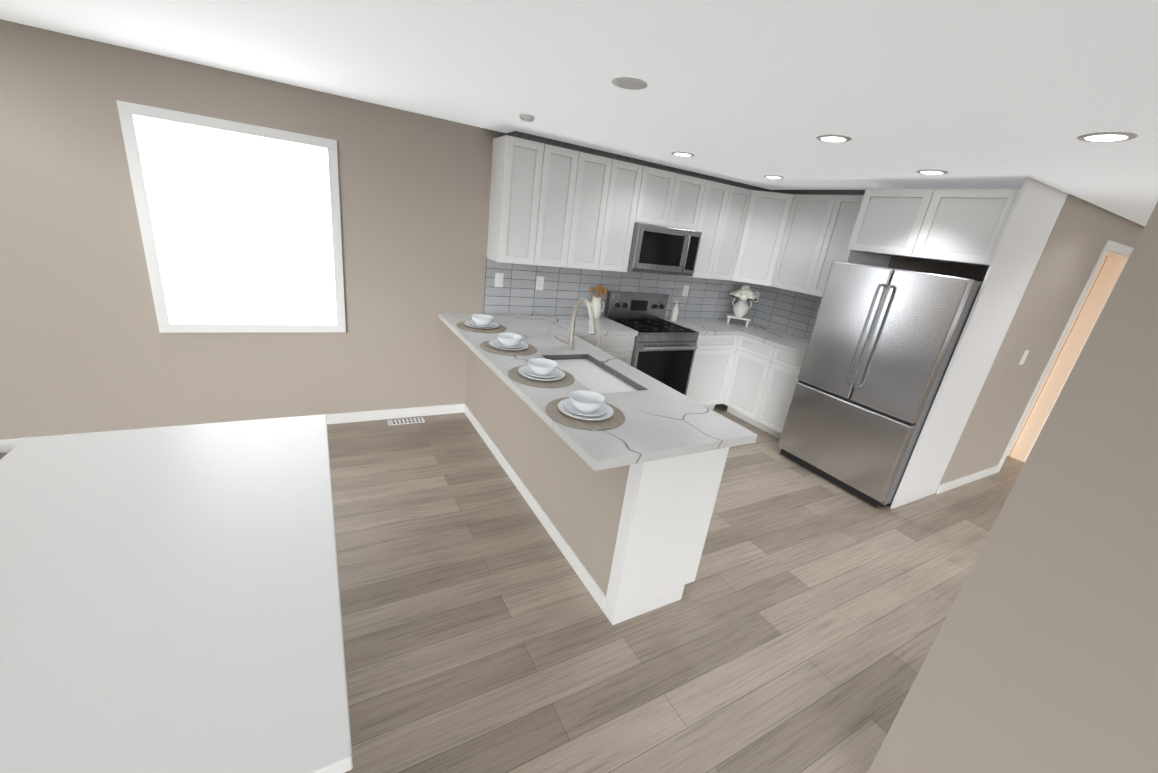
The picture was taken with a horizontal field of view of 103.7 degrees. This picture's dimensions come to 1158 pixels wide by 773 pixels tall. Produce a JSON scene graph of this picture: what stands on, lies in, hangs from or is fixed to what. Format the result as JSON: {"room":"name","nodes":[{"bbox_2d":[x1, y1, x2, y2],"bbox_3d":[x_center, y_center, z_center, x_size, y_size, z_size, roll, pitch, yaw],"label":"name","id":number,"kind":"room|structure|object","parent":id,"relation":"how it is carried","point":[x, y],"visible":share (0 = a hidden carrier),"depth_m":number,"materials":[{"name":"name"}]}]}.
{"room":"kitchen","nodes":[
{"label":"kitchen","id":0,"kind":"room"},
{"bbox_2d":[0,19,505,438],"bbox_3d":[0.510,-1.019,4.861,10.020,2.440,0.120,-4,22,-29],"label":"wall","id":1,"kind":"structure","parent":0,"point":[86,346],"depth_m":3.07,"materials":[{"name":"paint"}]},
{"bbox_2d":[116,100,345,332],"bbox_3d":[-2.259,-1.040,3.119,1.120,1.370,0.021,-4,22,-29],"label":"window","id":2,"kind":"structure","parent":1,"relation":"in","point":[240,225],"depth_m":3.08,"materials":[{"name":"white glass"}]},
{"bbox_2d":[0,403,463,452],"bbox_3d":[-2.457,0.298,3.581,3.150,0.092,0.017,-4,22,-29],"label":"baseboard","id":3,"kind":"structure","parent":1,"relation":"attached to","point":[6,445],"depth_m":3.98,"materials":[{"name":"white wood"}]},
{"bbox_2d":[487,135,586,267],"bbox_3d":[-0.376,-1.518,3.841,0.679,0.930,0.324,-4,22,-29],"label":"upper cabinet","id":4,"kind":"object","parent":1,"relation":"attached to","point":[552,206],"depth_m":3.70,"materials":[{"name":"white wood"}]},
{"bbox_2d":[575,153,650,271],"bbox_3d":[0.153,-1.554,4.140,0.773,0.930,0.324,-4,22,-29],"label":"upper cabinet","id":5,"kind":"object","parent":1,"relation":"attached to","point":[614,191],"depth_m":4.04,"materials":[{"name":"white wood"}]},
{"bbox_2d":[483,256,746,318],"bbox_3d":[0.599,-0.977,4.851,3.300,0.552,0.008,-4,22,-29],"label":"tile backsplash","id":6,"kind":"structure","parent":1,"relation":"attached to","point":[565,290],"depth_m":4.51,"materials":[{"name":"grey tile"}]},
{"bbox_2d":[494,273,503,286],"bbox_3d":[-0.715,-0.952,4.071,0.078,0.125,0.009,-4,22,-29],"label":"electrical outlet","id":7,"kind":"object","parent":6,"relation":"attached to","point":[499,279],"visible":1,"depth_m":4.07,"materials":[{"name":"white plastic"}]},
{"bbox_2d":[536,276,543,289],"bbox_3d":[-0.366,-0.971,4.271,0.078,0.125,0.008,-4,22,-29],"label":"electrical outlet","id":8,"kind":"object","parent":6,"relation":"attached to","point":[539,282],"visible":1,"depth_m":4.27,"materials":[{"name":"white plastic"}]},
{"bbox_2d":[682,285,688,296],"bbox_3d":[1.211,-1.083,5.159,0.078,0.125,0.008,-4,22,-29],"label":"electrical outlet","id":9,"kind":"object","parent":6,"relation":"attached to","point":[685,291],"visible":1,"depth_m":5.16,"materials":[{"name":"white plastic"}]},
{"bbox_2d":[643,168,702,229],"bbox_3d":[0.796,-1.809,4.411,0.760,0.475,0.324,-4,22,-29],"label":"upper cabinet","id":10,"kind":"object","parent":1,"relation":"attached to","point":[672,197],"depth_m":4.28,"materials":[{"name":"white wood"}]},
{"bbox_2d":[627,223,701,275],"bbox_3d":[0.774,-1.357,4.504,0.752,0.432,0.465,-4,22,-29],"label":"microwave","id":11,"kind":"object","parent":10,"relation":"attached to","point":[655,249],"visible":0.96,"depth_m":4.33,"materials":[{"name":"grey metal"}]},
{"bbox_2d":[679,179,750,279],"bbox_3d":[1.390,-1.630,4.814,0.764,0.930,0.368,-4,22,-29],"label":"upper cabinet","id":12,"kind":"object","parent":1,"relation":"attached to","point":[721,209],"depth_m":4.70,"materials":[{"name":"white wood"}]},
{"bbox_2d":[731,190,794,285],"bbox_3d":[1.988,-1.614,4.991,0.667,0.930,0.667,-4,22,-29],"label":"upper cabinet","id":13,"kind":"object","parent":1,"relation":"attached to","point":[768,213],"depth_m":4.81,"materials":[{"name":"white wood"}]},
{"bbox_2d":[0,404,1024,772],"bbox_3d":[2.202,1.359,2.537,10.400,0.060,7.300,-4,22,-29],"label":"floor","id":14,"kind":"structure","parent":0,"point":[796,628],"depth_m":2.26,"materials":[{"name":"brown wood"}]},
{"bbox_2d":[0,414,352,772],"bbox_3d":[-1.415,0.826,1.524,1.080,0.720,1.800,-4,22,-29],"label":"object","id":15,"kind":"object","parent":14,"relation":"on","point":[170,602],"visible":1,"depth_m":1.23,"materials":[{"name":"white"}]},
{"bbox_2d":[387,417,424,425],"bbox_3d":[-1.528,0.307,4.027,0.300,0.008,0.105,-4,22,-29],"label":"floor vent","id":16,"kind":"object","parent":14,"relation":"in","point":[406,421],"visible":1,"depth_m":4.02,"materials":[{"name":"white metal"}]},
{"bbox_2d":[438,313,756,624],"bbox_3d":[-0.229,0.249,3.235,0.930,0.960,2.674,-4,22,-29],"label":"kitchen island","id":17,"kind":"object","parent":14,"relation":"on","point":[670,446],"depth_m":2.23,"materials":[{"name":"white stone"}]},
{"bbox_2d":[457,314,506,332],"bbox_3d":[-0.769,-0.513,3.612,0.390,0.083,0.390,-4,22,-29],"label":"place setting","id":18,"kind":"object","parent":17,"relation":"on","point":[481,323],"visible":1,"depth_m":3.56,"materials":[{"name":"white ceramic"}]},
{"bbox_2d":[480,333,536,355],"bbox_3d":[-0.483,-0.309,3.139,0.390,0.083,0.390,-4,22,-29],"label":"place setting","id":19,"kind":"object","parent":17,"relation":"on","point":[513,344],"visible":1,"depth_m":3.09,"materials":[{"name":"white ceramic"}]},
{"bbox_2d":[508,358,574,387],"bbox_3d":[-0.215,-0.099,2.644,0.390,0.083,0.390,-4,22,-29],"label":"place setting","id":20,"kind":"object","parent":17,"relation":"on","point":[542,372],"visible":1,"depth_m":2.60,"materials":[{"name":"white ceramic"}]},
{"bbox_2d":[554,298,595,349],"bbox_3d":[-0.022,-0.410,3.130,0.173,0.392,0.338,-4,22,-29],"label":"faucet","id":21,"kind":"object","parent":17,"relation":"on","point":[570,341],"visible":1,"depth_m":3.21,"materials":[{"name":"silver metal"}]},
{"bbox_2d":[545,390,624,429],"bbox_3d":[0.035,0.089,2.204,0.390,0.083,0.390,-4,22,-29],"label":"place setting","id":22,"kind":"object","parent":17,"relation":"on","point":[584,409],"visible":1,"depth_m":2.16,"materials":[{"name":"white ceramic"}]},
{"bbox_2d":[575,335,637,364],"bbox_3d":[-0.004,-0.136,4.475,0.764,0.917,0.618,-4,22,-29],"label":"base cabinet","id":23,"kind":"object","parent":14,"relation":"on","point":[620,347],"depth_m":4.19,"materials":[{"name":"white wood"}]},
{"bbox_2d":[539,315,637,334],"bbox_3d":[0.073,-0.581,4.307,0.742,0.042,0.640,-4,22,-29],"label":"countertop","id":24,"kind":"structure","parent":23,"relation":"on","point":[604,326],"depth_m":4.22,"materials":[{"name":"white stone"}]},
{"bbox_2d":[588,284,607,318],"bbox_3d":[0.178,-0.852,4.531,0.206,0.341,0.132,-4,22,-29],"label":"pitcher","id":25,"kind":"object","parent":24,"relation":"on","point":[596,300],"visible":0.94,"depth_m":4.50,"materials":[{"name":"white ceramic"}]},
{"bbox_2d":[604,290,698,395],"bbox_3d":[0.711,-0.305,4.744,0.756,1.230,0.708,-4,22,-29],"label":"range","id":26,"kind":"object","parent":14,"relation":"on","point":[664,351],"visible":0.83,"depth_m":4.60,"materials":[{"name":"grey"}]},
{"bbox_2d":[674,323,738,408],"bbox_3d":[1.279,-0.224,5.199,0.664,0.917,0.618,-4,22,-29],"label":"base cabinet","id":27,"kind":"object","parent":14,"relation":"on","point":[711,367],"depth_m":4.94,"materials":[{"name":"white wood"}]},
{"bbox_2d":[723,335,778,427],"bbox_3d":[2.076,-0.066,5.047,0.642,0.917,0.542,-4,22,-29],"label":"base cabinet","id":28,"kind":"object","parent":14,"relation":"on","point":[749,373],"depth_m":4.88,"materials":[{"name":"white wood"}]},
{"bbox_2d":[664,319,770,334],"bbox_3d":[1.604,-0.685,5.170,1.255,0.042,0.640,-4,22,-29],"label":"countertop","id":29,"kind":"structure","parent":28,"relation":"on","point":[703,326],"depth_m":5.04,"materials":[{"name":"white stone"}]},
{"bbox_2d":[670,301,678,320],"bbox_3d":[1.054,-0.831,4.992,0.081,0.213,0.072,-4,22,-29],"label":"soap bottle","id":30,"kind":"object","parent":29,"relation":"on","point":[674,313],"visible":1,"depth_m":4.98,"materials":[{"name":"white ceramic"}]},
{"bbox_2d":[727,285,756,326],"bbox_3d":[1.863,-0.936,5.218,0.319,0.457,0.326,-4,22,-29],"label":"vase","id":31,"kind":"object","parent":29,"relation":"on","point":[744,294],"visible":1,"depth_m":5.16,"materials":[{"name":"white ceramic"}]},
{"bbox_2d":[739,331,808,358],"bbox_3d":[2.238,-0.437,4.703,0.641,0.042,0.893,-4,22,-29],"label":"countertop","id":32,"kind":"structure","parent":28,"relation":"on","point":[785,342],"depth_m":4.72,"materials":[{"name":"white stone"}]},
{"bbox_2d":[759,351,802,438],"bbox_3d":[2.284,0.076,4.721,0.618,0.917,0.521,-4,22,-29],"label":"base cabinet","id":33,"kind":"object","parent":14,"relation":"on","point":[788,366],"depth_m":4.57,"materials":[{"name":"white wood"}]},
{"bbox_2d":[778,261,982,506],"bbox_3d":[2.561,-0.054,3.858,0.911,1.800,0.975,-4,22,-29],"label":"fridge","id":34,"kind":"object","parent":14,"relation":"on","point":[882,345],"visible":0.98,"depth_m":3.55,"materials":[{"name":"grey metal"}]},
{"bbox_2d":[845,177,1067,508],"bbox_3d":[2.712,-0.361,3.819,0.708,2.437,1.031,-4,22,-29],"label":"surround","id":35,"kind":"object","parent":14,"relation":"on","point":[1003,234],"visible":0.9,"depth_m":3.32,"materials":[{"name":"white wood"}]},
{"bbox_2d":[465,347,629,593],"bbox_3d":[-0.362,0.272,3.188,0.110,0.916,2.640,-4,22,-29],"label":"wall","id":36,"kind":"structure","parent":0,"point":[578,498],"depth_m":2.72,"materials":[{"name":"paint"}]},
{"bbox_2d":[464,403,605,610],"bbox_3d":[-0.479,0.652,3.314,0.014,0.092,2.548,-4,22,-29],"label":"baseboard","id":37,"kind":"structure","parent":36,"relation":"attached to","point":[595,590],"depth_m":2.85,"materials":[{"name":"white wood"}]},
{"bbox_2d":[0,0,1157,226],"bbox_3d":[2.509,-0.980,1.711,10.400,0.060,7.300,-4,22,-29],"label":"ceiling","id":38,"kind":"structure","parent":0,"point":[982,94],"depth_m":1.92,"materials":[{"name":"paint"}]},
{"bbox_2d":[519,114,534,121],"bbox_3d":[-0.340,-1.749,2.962,0.100,0.027,0.100,-4,22,-29],"label":"smoke detector","id":39,"kind":"object","parent":38,"relation":"attached to","point":[527,117],"visible":0.98,"depth_m":2.93,"materials":[{"name":"white plastic"}]},
{"bbox_2d":[611,77,647,89],"bbox_3d":[0.226,-1.359,2.043,0.164,0.009,0.164,-4,22,-29],"label":"recessed light","id":40,"kind":"object","parent":38,"relation":"in","point":[630,83],"visible":1,"depth_m":2.03,"materials":[{"name":"white plastic"}]},
{"bbox_2d":[672,151,693,156],"bbox_3d":[0.814,-1.821,3.566,0.180,0.008,0.180,-4,22,-29],"label":"recessed light","id":41,"kind":"object","parent":38,"relation":"in","point":[683,154],"visible":1,"depth_m":3.54,"materials":[{"name":"white plastic"}]},
{"bbox_2d":[763,175,783,178],"bbox_3d":[1.748,-1.881,4.084,0.180,0.008,0.180,-4,22,-29],"label":"recessed light","id":42,"kind":"object","parent":38,"relation":"in","point":[774,176],"visible":1,"depth_m":4.06,"materials":[{"name":"white plastic"}]},
{"bbox_2d":[816,134,851,142],"bbox_3d":[1.411,-1.373,2.521,0.180,0.008,0.180,-4,22,-29],"label":"recessed light","id":43,"kind":"object","parent":38,"relation":"in","point":[835,138],"visible":0.96,"depth_m":2.50,"materials":[{"name":"white plastic"}]},
{"bbox_2d":[916,169,947,174],"bbox_3d":[2.358,-1.432,3.040,0.180,0.008,0.180,-4,22,-29],"label":"recessed light","id":44,"kind":"object","parent":38,"relation":"in","point":[932,171],"visible":1,"depth_m":3.02,"materials":[{"name":"white plastic"}]},
{"bbox_2d":[1077,131,1137,141],"bbox_3d":[2.233,-1.055,1.926,0.180,0.008,0.180,-4,22,-29],"label":"recessed light","id":45,"kind":"object","parent":38,"relation":"in","point":[1110,136],"visible":1,"depth_m":1.91,"materials":[{"name":"white plastic"}]},
{"bbox_2d":[506,131,864,194],"bbox_3d":[1.406,-1.675,3.448,3.189,0.058,2.557,-4,22,-29],"label":"wall","id":46,"kind":"structure","parent":0,"point":[535,138],"depth_m":4.14,"materials":[{"name":"grey"}]},
{"bbox_2d":[888,194,1074,493],"bbox_3d":[2.704,-0.656,4.646,0.120,2.440,2.580,-4,22,-29],"label":"wall","id":47,"kind":"structure","parent":0,"point":[976,273],"depth_m":3.69,"materials":[{"name":"paint"}]},
{"bbox_2d":[740,283,821,339],"bbox_3d":[2.401,-0.805,5.034,0.008,0.552,1.530,-4,22,-29],"label":"tile backsplash","id":48,"kind":"structure","parent":47,"relation":"attached to","point":[794,313],"depth_m":5.15,"materials":[{"name":"grey tile"}]},
{"bbox_2d":[752,291,759,302],"bbox_3d":[2.130,-1.075,5.463,0.008,0.125,0.078,-4,22,-29],"label":"electrical outlet","id":49,"kind":"object","parent":48,"relation":"attached to","point":[756,293],"visible":0.62,"depth_m":5.45,"materials":[{"name":"white plastic"}]},
{"bbox_2d":[771,194,863,296],"bbox_3d":[2.459,-1.374,4.487,0.371,0.930,0.983,-4,22,-29],"label":"upper cabinet","id":50,"kind":"object","parent":47,"relation":"attached to","point":[820,229],"depth_m":4.47,"materials":[{"name":"white wood"}]},
{"bbox_2d":[868,202,1157,772],"bbox_3d":[3.884,0.188,2.696,6.420,2.440,0.120,-4,22,-29],"label":"wall","id":51,"kind":"structure","parent":0,"point":[1110,381],"depth_m":1.09,"materials":[{"name":"paint"}]},
{"bbox_2d":[930,377,1157,772],"bbox_3d":[1.941,0.951,-0.188,0.120,2.440,3.200,-4,22,-29],"label":"wall","id":52,"kind":"structure","parent":0,"point":[1069,683],"depth_m":1.03,"materials":[{"name":"paint"}]},
{"bbox_2d":[946,196,1143,481],"bbox_3d":[4.670,-0.322,4.431,3.050,2.440,0.120,-4,22,-29],"label":"wall","id":53,"kind":"structure","parent":0,"point":[1087,231],"depth_m":3.84,"materials":[{"name":"paint"}]},
{"bbox_2d":[936,465,998,493],"bbox_3d":[3.657,0.861,4.256,1.213,0.092,0.014,-4,22,-29],"label":"baseboard","id":54,"kind":"structure","parent":53,"relation":"attached to","point":[958,482],"depth_m":4.21,"materials":[{"name":"white wood"}]},
{"bbox_2d":[1019,350,1028,364],"bbox_3d":[3.768,-0.245,3.848,0.078,0.125,0.009,-4,22,-29],"label":"light switch","id":55,"kind":"object","parent":53,"relation":"attached to","point":[1025,354],"visible":1,"depth_m":3.84,"materials":[{"name":"white plastic"}]},
{"bbox_2d":[1007,257,1106,455],"bbox_3d":[4.701,-0.367,4.992,0.038,2.138,0.774,-4,22,-29],"label":"hall door","id":56,"kind":"structure","parent":53,"relation":"in","point":[1067,334],"depth_m":4.64,"materials":[{"name":"beige wood"}]},
{"bbox_2d":[996,240,1133,472],"bbox_3d":[5.110,-0.259,4.711,1.890,2.245,0.138,-4,22,-29],"label":"door frame","id":57,"kind":"structure","parent":53,"relation":"attached to","point":[1117,254],"depth_m":4.49,"materials":[{"name":"white wood"}]},
{"bbox_2d":[1010,256,1107,454],"bbox_3d":[4.457,-0.798,5.700,0.080,2.440,2.460,-4,22,-29],"label":"wall","id":58,"kind":"structure","parent":0,"point":[1061,350],"depth_m":4.70,"materials":[{"name":"paint"}]}
]}

